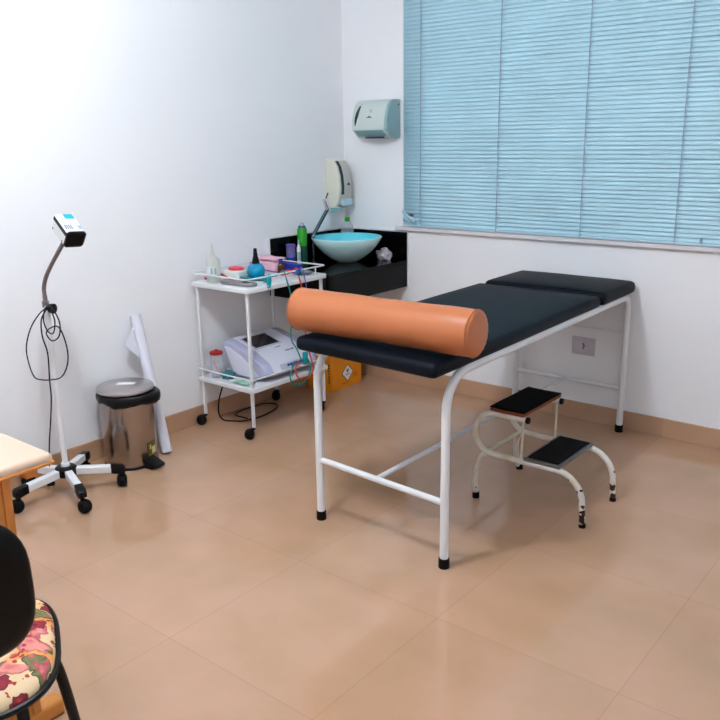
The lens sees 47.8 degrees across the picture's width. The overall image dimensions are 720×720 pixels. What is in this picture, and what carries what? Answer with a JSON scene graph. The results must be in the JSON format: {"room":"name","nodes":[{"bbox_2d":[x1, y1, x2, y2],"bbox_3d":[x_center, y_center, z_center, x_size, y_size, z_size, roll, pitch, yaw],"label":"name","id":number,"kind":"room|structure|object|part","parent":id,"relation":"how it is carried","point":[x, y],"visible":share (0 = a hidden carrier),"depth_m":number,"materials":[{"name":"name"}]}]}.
{"room":"examination room","nodes":[
{"label":"examination room","id":0,"kind":"room"},
{"bbox_2d":[0,0,345,453],"bbox_3d":[-1.600,-0.752,3.393,0.150,2.700,4.900,11,19,38],"label":"wall","id":1,"kind":"structure","parent":0,"point":[168,130],"depth_m":3.96,"materials":[{"name":"white paint"}]},
{"bbox_2d":[9,376,308,488],"bbox_3d":[-1.518,0.516,3.689,0.011,0.097,4.600,11,19,38],"label":"baseboard","id":2,"kind":"structure","parent":1,"relation":"attached to","point":[186,418],"depth_m":4.41,"materials":[{"name":"beige tile"}]},
{"bbox_2d":[267,227,408,297],"bbox_3d":[-0.118,-0.574,4.806,0.498,0.334,0.710,11,19,38],"label":"countertop","id":3,"kind":"structure","parent":1,"relation":"attached to","point":[368,276],"depth_m":4.75,"materials":[{"name":"black stone"}]},
{"bbox_2d":[286,244,295,262],"bbox_3d":[-0.403,-0.613,4.744,0.056,0.125,0.056,11,19,38],"label":"jar","id":4,"kind":"object","parent":3,"relation":"on","point":[290,248],"visible":0.75,"depth_m":4.72,"materials":[{"name":"purple plastic"}]},
{"bbox_2d":[297,240,300,263],"bbox_3d":[-0.357,-0.627,4.745,0.025,0.150,0.025,11,19,38],"label":"tube","id":5,"kind":"object","parent":3,"relation":"on","point":[298,245],"visible":0.81,"depth_m":4.74,"materials":[{"name":"white plastic"}]},
{"bbox_2d":[297,222,307,263],"bbox_3d":[-0.340,-0.693,4.809,0.059,0.243,0.059,11,19,38],"label":"spray can","id":6,"kind":"object","parent":3,"relation":"on","point":[301,230],"visible":0.78,"depth_m":4.78,"materials":[{"name":"green plastic"}]},
{"bbox_2d":[310,193,342,261],"bbox_3d":[-0.203,-0.794,4.860,0.206,0.406,0.044,-3,15,-6],"label":"faucet","id":7,"kind":"object","parent":3,"relation":"on","point":[325,200],"visible":1,"depth_m":4.84,"materials":[{"name":"silver metal"}]},
{"bbox_3d":[-0.145,-0.902,4.837,0.087,0.022,0.018,-2,15,-2],"label":"spout","id":8,"kind":"part","parent":7,"relation":"part of","materials":[{"name":"silver metal"}]},
{"bbox_2d":[311,233,381,262],"bbox_3d":[-0.078,-0.661,4.853,0.422,0.150,0.422,11,19,38],"label":"vessel basin","id":9,"kind":"object","parent":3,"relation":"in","point":[340,247],"visible":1,"depth_m":4.74,"materials":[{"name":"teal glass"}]},
{"bbox_3d":[-0.078,-0.667,4.851,0.416,0.138,0.416,11,19,38],"label":"bowl","id":10,"kind":"part","parent":9,"relation":"part of","materials":[{"name":"teal ceramic"}]},
{"bbox_2d":[341,217,352,232],"bbox_3d":[-0.079,-0.774,5.096,0.082,0.239,0.082,11,19,38],"label":"bottle","id":11,"kind":"object","parent":3,"relation":"on","point":[345,218],"visible":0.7,"depth_m":5.06,"materials":[{"name":"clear plastic"}]},
{"bbox_2d":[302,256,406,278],"bbox_3d":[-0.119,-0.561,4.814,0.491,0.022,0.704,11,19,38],"label":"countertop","id":12,"kind":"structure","parent":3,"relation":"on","point":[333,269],"depth_m":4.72,"materials":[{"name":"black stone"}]},
{"bbox_2d":[376,247,391,259],"bbox_3d":[0.142,-0.644,4.917,0.109,0.076,0.083,11,19,38],"label":"plastic bag","id":13,"kind":"object","parent":3,"relation":"on","point":[384,253],"visible":1,"depth_m":4.89,"materials":[{"name":"white plastic"}]},
{"bbox_2d":[270,228,406,261],"bbox_3d":[-0.119,-0.650,4.787,0.488,0.165,0.700,11,19,38],"label":"backsplash","id":14,"kind":"structure","parent":1,"relation":"attached to","point":[396,242],"depth_m":4.92,"materials":[{"name":"black stone"}]},
{"bbox_2d":[325,158,352,211],"bbox_3d":[-0.126,-1.068,4.976,0.117,0.317,0.125,11,19,38],"label":"soap dispenser","id":15,"kind":"object","parent":1,"relation":"attached to","point":[338,176],"visible":0.97,"depth_m":4.94,"materials":[{"name":"beige plastic"}]},
{"bbox_3d":[-0.084,-0.969,4.985,0.032,0.040,0.089,11,19,38],"label":"push lever","id":16,"kind":"part","parent":15,"relation":"part of","materials":[{"name":"white plastic"}]},
{"bbox_2d":[11,373,719,719],"bbox_3d":[-0.062,0.910,2.579,4.050,0.120,4.900,11,19,38],"label":"floor","id":17,"kind":"structure","parent":0,"point":[209,584],"depth_m":2.89,"materials":[{"name":"beige tile"}]},
{"bbox_2d":[0,433,64,719],"bbox_3d":[-1.426,0.582,2.187,1.164,0.762,0.722,11,19,38],"label":"desk","id":18,"kind":"object","parent":17,"relation":"on","point":[17,458],"visible":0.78,"depth_m":2.00,"materials":[{"name":"brown wood"}]},
{"bbox_3d":[-0.890,0.604,2.048,0.047,0.686,0.078,11,19,38],"label":"leg post","id":19,"kind":"part","parent":18,"relation":"part of","materials":[{"name":"orange wood"}]},
{"bbox_3d":[-1.224,0.193,2.330,1.063,0.034,0.033,11,19,38],"label":"rail","id":20,"kind":"part","parent":18,"relation":"part of","materials":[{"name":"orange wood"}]},
{"bbox_2d":[0,525,80,719],"bbox_3d":[-0.880,0.643,1.714,0.538,0.878,0.541,-7,17,-21],"label":"desk chair","id":21,"kind":"object","parent":17,"relation":"on","point":[30,639],"visible":1,"depth_m":1.62,"materials":[{"name":"fabric"}]},
{"bbox_3d":[-0.712,0.878,1.741,0.040,0.392,0.220,-11,18,-33],"label":"leg","id":22,"kind":"part","parent":21,"relation":"part of","materials":[{"name":"black plastic"}]},
{"bbox_3d":[-0.892,0.637,1.739,0.452,0.046,0.464,-7,17,-22],"label":"seat","id":23,"kind":"part","parent":21,"relation":"part of","materials":[{"name":"fabric"}]},
{"bbox_3d":[-0.698,0.833,1.908,0.085,0.395,0.164,8,17,28],"label":"leg","id":24,"kind":"part","parent":21,"relation":"part of","materials":[{"name":"black plastic"}]},
{"bbox_2d":[12,214,127,513],"bbox_3d":[-1.290,-0.006,3.438,0.479,1.228,0.480,-1,15,-2],"label":"lamp","id":25,"kind":"object","parent":17,"relation":"on","point":[66,227],"visible":0.97,"depth_m":3.42,"materials":[{"name":"white metal"}]},
{"bbox_3d":[-1.356,0.516,3.479,0.032,0.046,0.155,11,19,37],"label":"arm","id":26,"kind":"part","parent":25,"relation":"part of","materials":[{"name":"white metal"}]},
{"bbox_2d":[42,295,48,307],"bbox_3d":[-1.302,-0.245,3.365,0.028,0.052,0.028,11,19,38],"label":"socket","id":27,"kind":"object","parent":25,"relation":"attached to","point":[45,302],"depth_m":3.36,"materials":[{"name":"grey metal"}]},
{"bbox_3d":[-1.393,0.483,3.602,0.155,0.046,0.032,5,16,19],"label":"arm","id":28,"kind":"part","parent":25,"relation":"part of","materials":[{"name":"white metal"}]},
{"bbox_3d":[-1.276,-0.213,3.361,0.037,0.042,0.042,4,16,17],"label":"clamp knob","id":29,"kind":"part","parent":25,"relation":"part of","materials":[{"name":"black plastic"}]},
{"bbox_3d":[-1.224,0.515,3.474,0.032,0.046,0.155,-11,18,-32],"label":"arm","id":30,"kind":"part","parent":25,"relation":"part of","materials":[{"name":"white metal"}]},
{"bbox_3d":[-1.283,0.462,3.673,0.032,0.046,0.155,0,15,2],"label":"arm","id":31,"kind":"part","parent":25,"relation":"part of","materials":[{"name":"white metal"}]},
{"bbox_3d":[-1.179,0.482,3.594,0.155,0.046,0.032,-5,16,-15],"label":"arm","id":32,"kind":"part","parent":25,"relation":"part of","materials":[{"name":"white metal"}]},
{"bbox_2d":[95,377,164,470],"bbox_3d":[-1.089,0.299,3.888,0.313,0.396,0.276,-2,15,-3],"label":"pedal bin","id":33,"kind":"object","parent":17,"relation":"on","point":[126,405],"visible":0.97,"depth_m":3.79,"materials":[{"name":"silver metal"}]},
{"bbox_3d":[-1.110,0.123,3.840,0.268,0.028,0.268,11,19,38],"label":"lid","id":34,"kind":"part","parent":33,"relation":"part of","materials":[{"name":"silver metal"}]},
{"bbox_2d":[125,314,171,452],"bbox_3d":[-1.047,0.123,3.989,0.247,0.679,0.134,11,19,38],"label":"paper roll","id":35,"kind":"object","parent":17,"relation":"on","point":[136,342],"visible":0.83,"depth_m":3.98,"materials":[{"name":"white paper"}]},
{"bbox_2d":[218,387,277,421],"bbox_3d":[-0.616,0.184,4.556,0.173,0.249,0.416,11,19,38],"label":"power cord","id":36,"kind":"object","parent":17,"relation":"on","point":[221,387],"visible":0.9,"depth_m":4.50,"materials":[{"name":"black plastic"}]},
{"bbox_2d":[191,260,327,439],"bbox_3d":[-0.541,-0.082,4.411,0.439,0.836,0.620,11,19,38],"label":"trolley","id":37,"kind":"object","parent":17,"relation":"on","point":[261,384],"visible":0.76,"depth_m":4.26,"materials":[{"name":"white metal"}]},
{"bbox_2d":[206,243,220,282],"bbox_3d":[-0.752,-0.498,4.168,0.080,0.200,0.075,11,19,38],"label":"bottle","id":38,"kind":"object","parent":37,"relation":"on","point":[213,267],"visible":0.99,"depth_m":4.15,"materials":[{"name":"plastic"}]},
{"bbox_2d":[209,349,222,355],"bbox_3d":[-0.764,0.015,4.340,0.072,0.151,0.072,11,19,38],"label":"lid","id":39,"kind":"object","parent":37,"relation":"on","point":[215,352],"visible":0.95,"depth_m":4.30,"materials":[{"name":"red plastic"}]},
{"bbox_2d":[221,369,235,379],"bbox_3d":[-0.697,0.074,4.312,0.086,0.049,0.070,11,19,38],"label":"cloth","id":40,"kind":"object","parent":37,"relation":"on","point":[228,372],"visible":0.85,"depth_m":4.29,"materials":[{"name":"teal fabric"}]},
{"bbox_2d":[224,266,247,278],"bbox_3d":[-0.658,-0.466,4.308,0.110,0.061,0.091,11,19,38],"label":"tub","id":41,"kind":"object","parent":37,"relation":"on","point":[233,271],"visible":0.8,"depth_m":4.27,"materials":[{"name":"white plastic"}]},
{"bbox_3d":[-0.656,-0.487,4.301,0.092,0.016,0.078,11,19,38],"label":"lid","id":42,"kind":"part","parent":41,"relation":"part of","materials":[{"name":"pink plastic"}]},
{"bbox_2d":[220,279,256,286],"bbox_3d":[-0.612,-0.390,4.107,0.230,0.020,0.068,10,19,34],"label":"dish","id":43,"kind":"object","parent":37,"relation":"on","point":[225,281],"visible":0.99,"depth_m":4.08,"materials":[{"name":"grey metal"}]},
{"bbox_2d":[233,380,255,385],"bbox_3d":[-0.601,0.116,4.223,0.104,0.006,0.072,11,19,38],"label":"wrapper","id":44,"kind":"object","parent":37,"relation":"on","point":[243,382],"visible":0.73,"depth_m":4.22,"materials":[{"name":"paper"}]},
{"bbox_2d":[240,275,264,280],"bbox_3d":[-0.552,-0.432,4.260,0.215,0.018,0.120,11,19,38],"label":"dish","id":45,"kind":"object","parent":37,"relation":"on","point":[248,277],"visible":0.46,"depth_m":4.21,"materials":[{"name":"plastic"}]},
{"bbox_2d":[247,248,264,277],"bbox_3d":[-0.544,-0.505,4.242,0.096,0.157,0.096,11,19,38],"label":"dropper bottle","id":46,"kind":"object","parent":45,"relation":"on","point":[255,269],"visible":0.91,"depth_m":4.22,"materials":[{"name":"blue plastic"}]},
{"bbox_3d":[-0.531,-0.462,4.313,0.418,0.051,0.590,11,19,38],"label":"guard rail","id":47,"kind":"part","parent":37,"relation":"part of","materials":[{"name":"white metal"}]},
{"bbox_2d":[191,271,325,294],"bbox_3d":[-0.530,-0.426,4.321,0.418,0.025,0.588,11,19,38],"label":"tray","id":48,"kind":"object","parent":37,"relation":"on","point":[279,281],"depth_m":4.18,"materials":[{"name":"white metal"}]},
{"bbox_3d":[-0.524,0.013,4.444,0.417,0.008,0.589,11,19,38],"label":"guard rail","id":49,"kind":"part","parent":37,"relation":"part of","materials":[{"name":"white metal"}]},
{"bbox_2d":[199,362,327,393],"bbox_3d":[-0.523,0.069,4.459,0.414,0.024,0.583,11,19,38],"label":"shelf","id":50,"kind":"object","parent":37,"relation":"attached to","point":[260,385],"depth_m":4.30,"materials":[{"name":"white metal"}]},
{"bbox_2d":[264,274,271,288],"bbox_3d":[-0.472,-0.404,4.119,0.030,0.070,0.105,-7,16,-20],"label":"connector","id":51,"kind":"object","parent":37,"relation":"hanging from","point":[268,279],"visible":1,"depth_m":4.08,"materials":[{"name":"teal plastic"}]},
{"bbox_2d":[222,327,315,378],"bbox_3d":[-0.485,-0.033,4.420,0.353,0.193,0.402,11,19,38],"label":"console","id":52,"kind":"object","parent":37,"relation":"on","point":[273,351],"visible":0.9,"depth_m":4.33,"materials":[{"name":"white plastic"}]},
{"bbox_3d":[-0.624,0.013,4.284,0.250,0.140,0.004,11,19,38],"label":"panel","id":53,"kind":"part","parent":52,"relation":"part of","materials":[{"name":"white plastic"}]},
{"bbox_3d":[-0.353,0.017,4.346,0.016,0.027,0.200,11,19,38],"label":"jack panel","id":54,"kind":"part","parent":52,"relation":"part of","materials":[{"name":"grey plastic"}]},
{"bbox_2d":[290,359,310,384],"bbox_3d":[-0.320,0.068,4.358,0.024,0.126,0.170,11,19,38],"label":"lead","id":55,"kind":"object","parent":52,"relation":"hanging from","point":[308,359],"visible":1,"depth_m":4.36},
{"bbox_2d":[303,351,307,363],"bbox_3d":[-0.294,-0.011,4.366,0.017,0.067,0.028,11,19,38],"label":"connector","id":56,"kind":"object","parent":52,"relation":"attached to","point":[305,354],"visible":1,"depth_m":4.36,"materials":[{"name":"teal plastic"}]},
{"bbox_2d":[258,254,285,270],"bbox_3d":[-0.503,-0.540,4.532,0.164,0.082,0.096,11,19,38],"label":"pouch","id":57,"kind":"object","parent":37,"relation":"on","point":[270,262],"visible":0.64,"depth_m":4.48,"materials":[{"name":"pink fabric"}]},
{"bbox_2d":[277,259,284,272],"bbox_3d":[-0.427,-0.505,4.394,0.037,0.084,0.037,11,19,38],"label":"medicine bottle","id":58,"kind":"object","parent":37,"relation":"on","point":[280,265],"visible":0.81,"depth_m":4.38,"materials":[{"name":"orange glass"}]},
{"bbox_2d":[271,270,301,360],"bbox_3d":[-0.413,-0.239,4.306,0.185,0.506,0.110,11,19,38],"label":"lead","id":59,"kind":"object","parent":37,"relation":"hanging from","point":[282,270],"visible":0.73,"depth_m":4.25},
{"bbox_2d":[283,262,301,269],"bbox_3d":[-0.379,-0.516,4.512,0.140,0.042,0.030,11,19,38],"label":"box","id":60,"kind":"object","parent":37,"relation":"on","point":[287,266],"visible":0.52,"depth_m":4.50,"materials":[{"name":"blue cardboard"}]},
{"bbox_2d":[281,268,313,379],"bbox_3d":[-0.363,-0.200,4.356,0.175,0.608,0.144,11,19,38],"label":"lead","id":61,"kind":"object","parent":37,"relation":"hanging from","point":[294,268],"visible":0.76,"depth_m":4.34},
{"bbox_2d":[296,269,301,274],"bbox_3d":[-0.318,-0.458,4.233,0.014,0.030,0.030,11,19,38],"label":"connector","id":62,"kind":"object","parent":37,"relation":"hanging from","point":[298,271],"visible":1,"depth_m":4.22,"materials":[{"name":"blue plastic"}]},
{"bbox_2d":[294,270,312,274],"bbox_3d":[-0.309,-0.471,4.396,0.112,0.014,0.112,11,19,38],"label":"dish","id":63,"kind":"object","parent":37,"relation":"on","point":[306,272],"visible":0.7,"depth_m":4.41,"materials":[{"name":"grey metal"}]},
{"bbox_2d":[291,267,315,355],"bbox_3d":[-0.316,-0.264,4.386,0.132,0.499,0.077,11,19,38],"label":"lead","id":64,"kind":"object","parent":37,"relation":"hanging from","point":[300,267],"visible":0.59,"depth_m":4.28,"materials":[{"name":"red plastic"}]},
{"bbox_2d":[308,353,360,391],"bbox_3d":[-0.158,0.024,5.090,0.207,0.262,0.295,11,19,38],"label":"box","id":65,"kind":"object","parent":17,"relation":"on","point":[340,373],"visible":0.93,"depth_m":5.00,"materials":[{"name":"yellow"}]},
{"bbox_2d":[296,270,634,569],"bbox_3d":[0.564,0.131,3.644,0.694,0.800,1.842,11,19,38],"label":"examination table","id":66,"kind":"object","parent":17,"relation":"on","point":[522,308],"visible":0.89,"depth_m":3.27,"materials":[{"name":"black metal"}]},
{"bbox_2d":[287,287,487,358],"bbox_3d":[0.078,-0.142,2.901,0.782,0.165,0.165,10,19,35],"label":"bolster cushion","id":67,"kind":"object","parent":66,"relation":"on","point":[445,329],"visible":1,"depth_m":2.80,"materials":[{"name":"orange leather"}]},
{"bbox_3d":[0.386,-0.086,2.681,0.017,0.160,0.160,10,19,35],"label":"panel","id":68,"kind":"part","parent":67,"relation":"part of","materials":[{"name":"orange leather"}]},
{"bbox_3d":[0.353,0.104,3.862,0.033,0.722,1.723,11,19,36],"label":"frame","id":69,"kind":"part","parent":66,"relation":"part of","materials":[{"name":"white metal"}]},
{"bbox_3d":[0.426,-0.166,3.396,0.688,0.061,1.425,11,19,38],"label":"mattress","id":70,"kind":"part","parent":66,"relation":"part of","materials":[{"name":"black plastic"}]},
{"bbox_3d":[0.819,0.201,3.484,0.033,0.722,1.745,11,19,36],"label":"frame","id":71,"kind":"part","parent":66,"relation":"part of","materials":[{"name":"white metal"}]},
{"bbox_3d":[1.102,-0.187,4.279,0.608,0.010,0.010,11,20,38],"label":"tie rod","id":72,"kind":"part","parent":66,"relation":"part of","materials":[{"name":"white metal"}]},
{"bbox_2d":[472,386,615,528],"bbox_3d":[0.799,0.377,3.438,0.513,0.428,0.421,11,19,38],"label":"step stool","id":73,"kind":"object","parent":17,"relation":"on","point":[560,450],"visible":1,"depth_m":3.38,"materials":[{"name":"white paint"}]},
{"bbox_3d":[0.510,0.478,3.449,0.075,0.226,0.025,11,19,38],"label":"leg","id":74,"kind":"part","parent":73,"relation":"part of","materials":[{"name":"white paint"}]},
{"bbox_3d":[0.627,0.349,3.518,0.017,0.017,0.304,11,19,38],"label":"cross rod","id":75,"kind":"part","parent":73,"relation":"part of","materials":[{"name":"beige paint"}]},
{"bbox_3d":[0.721,0.404,3.709,0.046,0.230,0.118,2,16,10],"label":"leg","id":76,"kind":"part","parent":73,"relation":"part of","materials":[{"name":"white paint"}]},
{"bbox_3d":[0.655,0.326,3.284,0.012,0.170,0.010,11,19,38],"label":"support rod","id":77,"kind":"part","parent":73,"relation":"part of","materials":[{"name":"beige paint"}]},
{"bbox_3d":[0.680,0.424,3.299,0.512,0.403,0.037,11,19,38],"label":"frame","id":78,"kind":"part","parent":73,"relation":"part of","materials":[{"name":"white paint"}]},
{"bbox_3d":[0.846,0.260,3.511,0.012,0.170,0.010,11,19,38],"label":"support rod","id":79,"kind":"part","parent":73,"relation":"part of","materials":[{"name":"beige paint"}]},
{"bbox_3d":[0.824,0.379,3.361,0.160,0.014,0.325,11,19,38],"label":"trim","id":80,"kind":"part","parent":73,"relation":"part of","materials":[{"name":"grey metal"}]},
{"bbox_3d":[0.871,0.359,3.526,0.512,0.403,0.037,11,19,38],"label":"frame","id":81,"kind":"part","parent":73,"relation":"part of","materials":[{"name":"white paint"}]},
{"bbox_2d":[341,0,719,428],"bbox_3d":[1.409,-0.961,3.982,3.750,2.700,0.150,11,19,38],"label":"wall","id":82,"kind":"structure","parent":0,"point":[673,370],"depth_m":4.38,"materials":[{"name":"white paint"}]},
{"bbox_2d":[352,99,399,138],"bbox_3d":[0.095,-1.411,4.763,0.258,0.218,0.138,11,19,38],"label":"paper towel dispenser","id":83,"kind":"object","parent":82,"relation":"attached to","point":[371,119],"visible":1,"depth_m":4.71,"materials":[{"name":"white plastic"}]},
{"bbox_3d":[0.187,-1.394,4.692,0.018,0.215,0.136,11,19,38],"label":"panel","id":84,"kind":"part","parent":83,"relation":"part of","materials":[{"name":"green plastic"}]},
{"bbox_2d":[361,363,719,448],"bbox_3d":[1.382,0.313,4.263,3.739,0.097,0.011,11,19,38],"label":"baseboard","id":85,"kind":"structure","parent":82,"relation":"attached to","point":[681,431],"depth_m":4.37,"materials":[{"name":"beige tile"}]},
{"bbox_2d":[395,225,719,252],"bbox_3d":[1.161,-0.616,4.188,2.400,0.024,0.060,11,19,38],"label":"trim","id":86,"kind":"structure","parent":82,"relation":"attached to","point":[406,228],"depth_m":4.21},
{"bbox_2d":[402,0,719,247],"bbox_3d":[1.138,-1.337,3.969,2.293,1.479,0.043,11,19,38],"label":"blind","id":87,"kind":"object","parent":82,"relation":"attached to","point":[588,119],"visible":1,"depth_m":4.09,"materials":[{"name":"blue plastic"}]},
{"bbox_3d":[0.341,-1.474,4.580,0.004,1.435,0.002,11,19,38],"label":"ladder cord","id":88,"kind":"part","parent":87,"relation":"part of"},
{"bbox_3d":[0.733,-1.396,4.274,0.004,1.435,0.002,11,19,38],"label":"ladder cord","id":89,"kind":"part","parent":87,"relation":"part of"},
{"bbox_3d":[1.151,-0.629,4.162,2.288,0.012,0.026,11,19,38],"label":"rail","id":90,"kind":"part","parent":87,"relation":"part of","materials":[{"name":"white metal"}]},
{"bbox_3d":[1.113,-1.320,3.976,0.004,1.435,0.002,11,19,38],"label":"ladder cord","id":91,"kind":"part","parent":87,"relation":"part of","materials":[{"name":"fabric"}]},
{"bbox_3d":[1.485,-1.246,3.685,0.004,1.435,0.002,11,19,38],"label":"ladder cord","id":92,"kind":"part","parent":87,"relation":"part of","materials":[{"name":"fabric"}]},
{"bbox_2d":[572,336,595,355],"bbox_3d":[1.185,-0.074,4.316,0.128,0.096,0.013,11,19,38],"label":"wall outlet","id":93,"kind":"object","parent":82,"relation":"attached to","point":[580,345],"visible":1,"depth_m":4.31,"materials":[{"name":"white plastic"}]},
{"bbox_2d":[579,341,587,350],"bbox_3d":[1.185,-0.073,4.314,0.048,0.050,0.003,11,19,38],"label":"socket","id":94,"kind":"object","parent":93,"relation":"attached to","point":[583,345],"depth_m":4.31,"materials":[{"name":"black"}]}
]}

